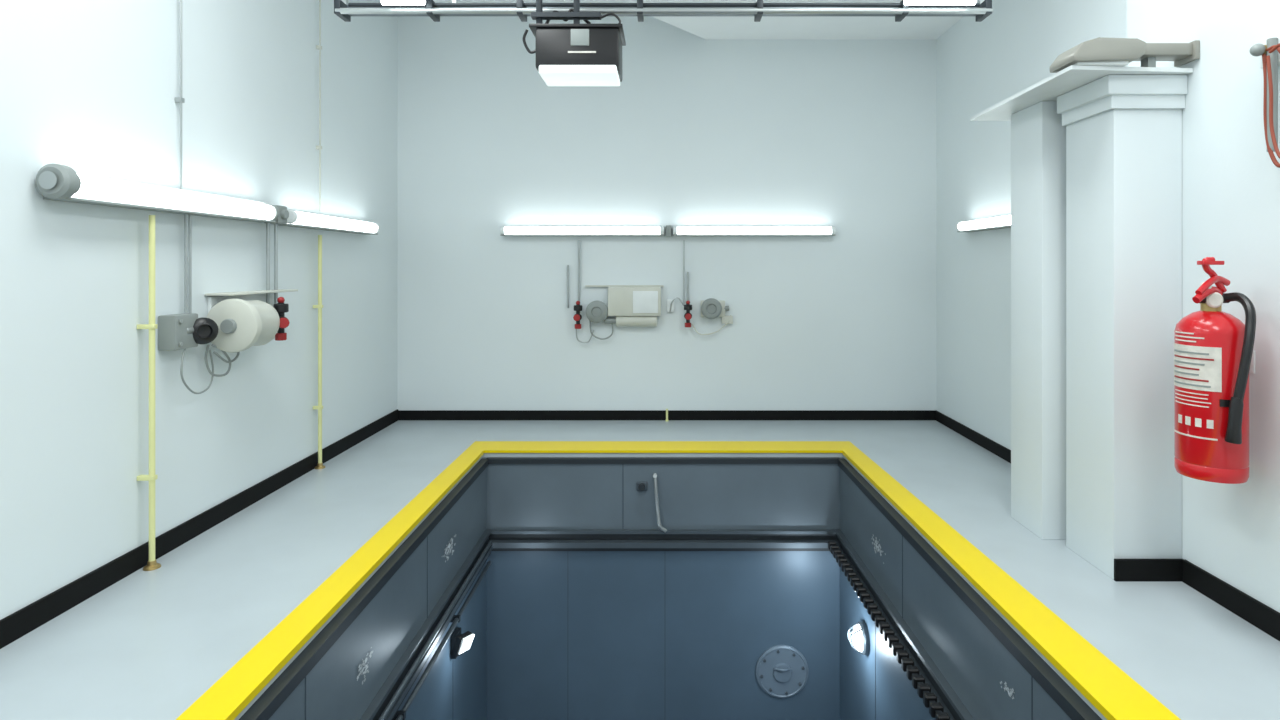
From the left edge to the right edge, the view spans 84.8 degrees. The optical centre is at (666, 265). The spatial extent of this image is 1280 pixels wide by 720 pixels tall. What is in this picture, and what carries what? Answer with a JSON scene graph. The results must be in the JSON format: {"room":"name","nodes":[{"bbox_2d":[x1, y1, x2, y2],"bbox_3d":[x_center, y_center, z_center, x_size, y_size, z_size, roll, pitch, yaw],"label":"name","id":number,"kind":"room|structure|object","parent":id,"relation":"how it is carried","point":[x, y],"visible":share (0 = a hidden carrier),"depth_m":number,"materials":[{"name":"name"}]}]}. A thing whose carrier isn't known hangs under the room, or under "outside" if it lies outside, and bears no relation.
{"room":"garage inspection pit","nodes":[
{"label":"garage inspection pit","id":0,"kind":"room"},
{"bbox_2d":[0,0,396,619],"bbox_3d":[-2.175,-0.330,1.727,0.150,3.260,7.454,0,0,0],"label":"wall","id":1,"kind":"structure","parent":0,"point":[89,87],"depth_m":2.95,"materials":[{"name":"paint"}]},
{"bbox_2d":[137,215,160,570],"bbox_3d":[-2.058,0.498,2.781,0.083,1.401,0.060,0,0,0],"label":"pipe","id":2,"kind":"object","parent":1,"relation":"attached to","point":[152,564],"visible":1,"depth_m":2.77,"materials":[{"name":"gold metal"}]},
{"bbox_2d":[35,163,279,221],"bbox_3d":[-2.038,-0.282,2.954,0.120,0.116,1.308,0,0,0],"label":"light","id":3,"kind":"object","parent":1,"relation":"attached to","point":[56,182],"visible":1,"depth_m":2.68,"materials":[{"name":"white plastic"}]},
{"bbox_2d":[175,0,184,188],"bbox_3d":[-2.086,-1.143,2.996,0.027,1.633,0.024,0,0,0],"label":"conduit","id":4,"kind":"object","parent":1,"relation":"attached to","point":[180,99],"visible":0.91,"depth_m":2.99,"materials":[{"name":"grey metal"}]},
{"bbox_2d":[0,409,397,648],"bbox_3d":[-2.094,1.157,1.721,0.012,0.085,7.442,0,0,0],"label":"baseboard","id":5,"kind":"structure","parent":1,"relation":"attached to","point":[27,619],"depth_m":2.89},
{"bbox_2d":[158,214,297,393],"bbox_3d":[-1.971,0.169,3.312,0.258,0.782,0.858,0,0,0],"label":"holder","id":6,"kind":"object","parent":1,"relation":"attached to","point":[234,322],"visible":1,"depth_m":3.15,"materials":[{"name":"white plastic"}]},
{"bbox_2d":[264,205,288,223],"bbox_3d":[-2.050,-0.270,3.683,0.100,0.095,0.090,0,0,0],"label":"junction box","id":7,"kind":"object","parent":1,"relation":"attached to","point":[284,214],"visible":0.6,"depth_m":3.66,"materials":[{"name":"grey plastic"}]},
{"bbox_2d":[313,235,324,468],"bbox_3d":[-2.065,0.507,4.158,0.068,1.383,0.060,0,0,0],"label":"pipe","id":8,"kind":"object","parent":1,"relation":"attached to","point":[319,306],"visible":1,"depth_m":4.15,"materials":[{"name":"gold metal"}]},
{"bbox_2d":[316,0,321,210],"bbox_3d":[-2.086,-1.143,4.196,0.027,1.633,0.024,0,0,0],"label":"conduit","id":9,"kind":"object","parent":1,"relation":"attached to","point":[319,47],"visible":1,"depth_m":4.19,"materials":[{"name":"grey metal"}]},
{"bbox_2d":[278,209,379,234],"bbox_3d":[-2.048,-0.263,4.321,0.100,0.087,1.121,0,0,0],"label":"light","id":10,"kind":"object","parent":1,"relation":"attached to","point":[298,219],"visible":0.79,"depth_m":4.19,"materials":[{"name":"white plastic"}]},
{"bbox_2d":[239,459,488,719],"bbox_3d":[-1.181,2.192,1.243,0.136,1.916,6.488,0,0,-1],"label":"wall","id":11,"kind":"structure","parent":0,"point":[385,615],"depth_m":3.09,"materials":[{"name":"metal"}]},
{"bbox_2d":[378,540,492,719],"bbox_3d":[-1.097,1.807,1.208,0.054,0.155,6.416,0,0,-1],"label":"cable conduit","id":12,"kind":"object","parent":11,"relation":"attached to","point":[401,714],"visible":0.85,"depth_m":3.31,"materials":[{"name":"metal"}]},
{"bbox_2d":[451,627,474,658],"bbox_3d":[-1.093,2.024,3.753,0.110,0.120,0.112,0,0,0],"label":"lamp","id":13,"kind":"object","parent":11,"relation":"attached to","point":[460,643],"visible":1,"depth_m":3.71,"materials":[{"name":"glass"}]},
{"bbox_2d":[360,529,973,719],"bbox_3d":[0.032,1.762,1.243,2.382,0.155,6.486,0,0,0],"label":"ledge","id":14,"kind":"object","parent":11,"relation":"attached to","point":[503,539],"visible":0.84,"depth_m":4.43,"materials":[{"name":"metal"}]},
{"bbox_2d":[828,541,949,719],"bbox_3d":[1.069,1.739,1.951,0.049,0.048,4.903,0,0,-1],"label":"chain","id":15,"kind":"object","parent":14,"relation":"attached to","point":[936,709],"visible":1,"depth_m":3.22,"materials":[{"name":"black plastic"}]},
{"bbox_2d":[380,0,424,4],"bbox_3d":[-1.177,-1.561,3.134,0.227,0.795,0.072,0,0,0],"label":"lamp","id":16,"kind":"object","parent":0,"point":[384,2],"depth_m":3.11,"materials":[{"name":"white plastic"}]},
{"bbox_2d":[425,0,627,2],"bbox_3d":[0.000,-2.020,1.802,4.500,0.120,7.604,0,0,0],"label":"ceiling","id":17,"kind":"structure","parent":0,"point":[435,1],"depth_m":5.19,"materials":[{"name":"paint"}]},
{"bbox_2d":[523,0,625,85],"bbox_3d":[-0.407,-1.393,3.120,0.432,1.132,0.260,0,0,0],"label":"garage door opener","id":18,"kind":"object","parent":17,"relation":"hanging from","point":[576,54],"visible":1,"depth_m":3.00,"materials":[{"name":"black plastic"}]},
{"bbox_2d":[334,0,992,21],"bbox_3d":[-0.016,-1.555,3.243,3.004,0.808,0.114,0,0,0],"label":"overhead door rail","id":19,"kind":"object","parent":17,"relation":"attached to","point":[343,9],"visible":0.99,"depth_m":3.19,"materials":[{"name":"grey metal"}]},
{"bbox_2d":[0,420,1279,719],"bbox_3d":[0.000,1.218,1.727,4.200,0.035,7.454,0,0,0],"label":"floor","id":20,"kind":"structure","parent":0,"point":[147,645],"depth_m":2.65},
{"bbox_2d":[176,441,1180,719],"bbox_3d":[0.094,1.200,1.373,2.789,0.024,6.746,0,0,0],"label":"edging","id":21,"kind":"object","parent":20,"relation":"on","point":[1108,688],"visible":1,"depth_m":2.56,"materials":[{"name":"paint"}]},
{"bbox_2d":[1011,101,1065,538],"bbox_3d":[1.872,0.238,3.210,0.454,1.924,0.280,0,0,0],"label":"column","id":22,"kind":"structure","parent":20,"relation":"on","point":[1038,135],"depth_m":3.10,"materials":[{"name":"paint"}]},
{"bbox_2d":[970,65,1192,120],"bbox_3d":[1.794,-0.733,3.040,0.609,0.015,0.920,0,0,0],"label":"shelf","id":23,"kind":"object","parent":22,"relation":"on","point":[1073,77],"visible":0.4,"depth_m":2.80,"materials":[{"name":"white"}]},
{"bbox_2d":[1050,37,1199,72],"bbox_3d":[1.728,-0.789,2.640,0.485,0.098,0.170,0,0,0],"label":"floodlight","id":24,"kind":"object","parent":23,"relation":"on","point":[1100,51],"visible":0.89,"depth_m":2.58,"materials":[{"name":"grey metal"}]},
{"bbox_2d":[1057,75,1186,578],"bbox_3d":[1.819,0.238,2.821,0.301,1.924,0.353,0,0,0],"label":"column","id":25,"kind":"structure","parent":20,"relation":"on","point":[1124,132],"depth_m":2.67,"materials":[{"name":"paint"}]},
{"bbox_2d":[1114,559,1181,581],"bbox_3d":[1.838,1.159,2.668,0.262,0.082,0.012,0,0,0],"label":"baseboard","id":26,"kind":"structure","parent":25,"relation":"attached to","point":[1125,570],"depth_m":2.66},
{"bbox_2d":[482,457,844,719],"bbox_3d":[-0.025,2.192,4.539,2.508,1.916,0.134,0,0,0],"label":"wall","id":27,"kind":"structure","parent":0,"point":[572,635],"depth_m":4.48,"materials":[{"name":"metal"}]},
{"bbox_2d":[636,482,646,490],"bbox_3d":[-0.160,1.410,4.468,0.070,0.060,0.035,0,0,0],"label":"power socket","id":28,"kind":"object","parent":27,"relation":"attached to","point":[640,486],"visible":1,"depth_m":4.47,"materials":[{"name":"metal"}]},
{"bbox_2d":[653,473,666,531],"bbox_3d":[-0.053,1.498,4.439,0.052,0.365,0.118,0,0,-45],"label":"pipe","id":29,"kind":"object","parent":27,"relation":"attached to","point":[663,529],"visible":1,"depth_m":4.42,"materials":[{"name":"grey metal"}]},
{"bbox_2d":[756,645,808,697],"bbox_3d":[0.736,2.593,4.447,0.336,0.336,0.067,0,0,0],"label":"access cover","id":30,"kind":"object","parent":27,"relation":"attached to","point":[782,671],"visible":1,"depth_m":4.47,"materials":[{"name":"metal"}]},
{"bbox_2d":[397,16,936,409],"bbox_3d":[0.000,-0.330,5.529,4.500,3.260,0.150,0,0,0],"label":"wall","id":31,"kind":"structure","parent":0,"point":[695,130],"depth_m":5.46,"materials":[{"name":"paint"}]},
{"bbox_2d":[500,226,663,235],"bbox_3d":[-0.651,-0.270,5.405,1.255,0.073,0.096,0,0,0],"label":"light","id":32,"kind":"object","parent":31,"relation":"attached to","point":[504,230],"visible":1,"depth_m":5.37,"materials":[{"name":"white plastic"}]},
{"bbox_2d":[567,240,663,342],"bbox_3d":[-0.401,0.198,5.378,0.750,0.799,0.151,0,0,0],"label":"hose reel","id":33,"kind":"object","parent":31,"relation":"attached to","point":[632,305],"visible":1,"depth_m":5.36,"materials":[{"name":"beige plastic"}]},
{"bbox_2d":[398,410,936,419],"bbox_3d":[0.000,1.163,5.449,4.200,0.075,0.012,0,0,0],"label":"baseboard","id":34,"kind":"structure","parent":31,"relation":"attached to","point":[402,414],"depth_m":5.44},
{"bbox_2d":[666,225,670,236],"bbox_3d":[0.012,-0.270,5.420,0.044,0.085,0.070,0,0,0],"label":"junction box","id":35,"kind":"object","parent":31,"relation":"attached to","point":[668,227],"visible":1,"depth_m":5.38,"materials":[{"name":"grey plastic"}]},
{"bbox_2d":[667,240,732,334],"bbox_3d":[0.255,0.166,5.380,0.510,0.736,0.148,0,0,0],"label":"control unit","id":36,"kind":"object","parent":31,"relation":"attached to","point":[711,308],"visible":1,"depth_m":5.40,"materials":[{"name":"grey metal"}]},
{"bbox_2d":[673,226,835,235],"bbox_3d":[0.670,-0.270,5.405,1.248,0.073,0.096,0,0,0],"label":"light","id":37,"kind":"object","parent":31,"relation":"attached to","point":[677,230],"visible":1,"depth_m":5.37,"materials":[{"name":"white plastic"}]},
{"bbox_2d":[626,0,977,38],"bbox_3d":[0.750,-1.863,4.677,2.700,0.195,1.555,0,0,0],"label":"ceiling soffit","id":38,"kind":"structure","parent":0,"point":[705,27],"depth_m":5.14,"materials":[{"name":"white paint"}]},
{"bbox_2d":[904,0,976,4],"bbox_3d":[1.217,-1.561,3.134,0.352,0.795,0.072,0,0,0],"label":"lamp","id":39,"kind":"object","parent":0,"point":[906,2],"depth_m":3.11,"materials":[{"name":"white plastic"}]},
{"bbox_2d":[838,459,1101,719],"bbox_3d":[1.218,2.192,1.243,0.136,1.916,6.489,0,0,-1],"label":"wall","id":40,"kind":"structure","parent":0,"point":[973,647],"depth_m":3.08,"materials":[{"name":"metal"}]},
{"bbox_2d":[357,535,1014,698],"bbox_3d":[-0.003,1.481,3.064,2.293,0.169,1.525,0,0,0],"label":"paint","id":41,"kind":"object","parent":40,"relation":"attached to","point":[449,544],"visible":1,"depth_m":2.69,"materials":[{"name":"white paint"}]},
{"bbox_2d":[847,621,869,654],"bbox_3d":[1.067,2.089,3.931,0.093,0.170,0.170,0,0,0],"label":"lamp","id":42,"kind":"object","parent":40,"relation":"attached to","point":[860,635],"visible":1,"depth_m":3.89,"materials":[{"name":"glass"}]},
{"bbox_2d":[937,0,1126,449],"bbox_3d":[2.175,-0.330,4.227,0.150,3.260,2.454,0,0,0],"label":"wall","id":43,"kind":"structure","parent":0,"point":[987,62],"depth_m":4.67,"materials":[{"name":"paint"}]},
{"bbox_2d":[936,411,1010,462],"bbox_3d":[2.094,1.163,4.401,0.012,0.075,2.082,0,0,0],"label":"baseboard","id":44,"kind":"structure","parent":43,"relation":"attached to","point":[988,444],"depth_m":4.74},
{"bbox_2d":[955,215,1010,231],"bbox_3d":[2.050,-0.270,4.292,0.096,0.073,1.144,0,0,0],"label":"light","id":45,"kind":"object","parent":43,"relation":"attached to","point":[1002,222],"visible":0.56,"depth_m":4.44,"materials":[{"name":"white plastic"}]},
{"bbox_2d":[1127,0,1279,612],"bbox_3d":[2.110,-0.330,0.500,0.280,3.260,5.000,0,0,0],"label":"wall","id":46,"kind":"structure","parent":0,"point":[1231,181],"depth_m":2.43,"materials":[{"name":"paint"}]},
{"bbox_2d":[1174,257,1255,483],"bbox_3d":[1.825,0.337,2.337,0.215,0.734,0.259,0,0,39],"label":"fire extinguisher","id":47,"kind":"object","parent":46,"relation":"attached to","point":[1214,355],"visible":1,"depth_m":2.27,"materials":[{"name":"red metal"}]},
{"bbox_2d":[1182,559,1279,640],"bbox_3d":[1.964,1.157,0.330,0.012,0.085,4.660,0,0,0],"label":"baseboard","id":48,"kind":"structure","parent":46,"relation":"attached to","point":[1253,611],"depth_m":2.42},
{"bbox_2d":[1250,31,1279,167],"bbox_3d":[1.925,-0.526,2.191,0.089,0.438,0.203,0,0,0],"label":"hose","id":49,"kind":"object","parent":46,"relation":"attached to","point":[1268,49],"visible":1,"depth_m":2.22,"materials":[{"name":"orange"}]}
]}

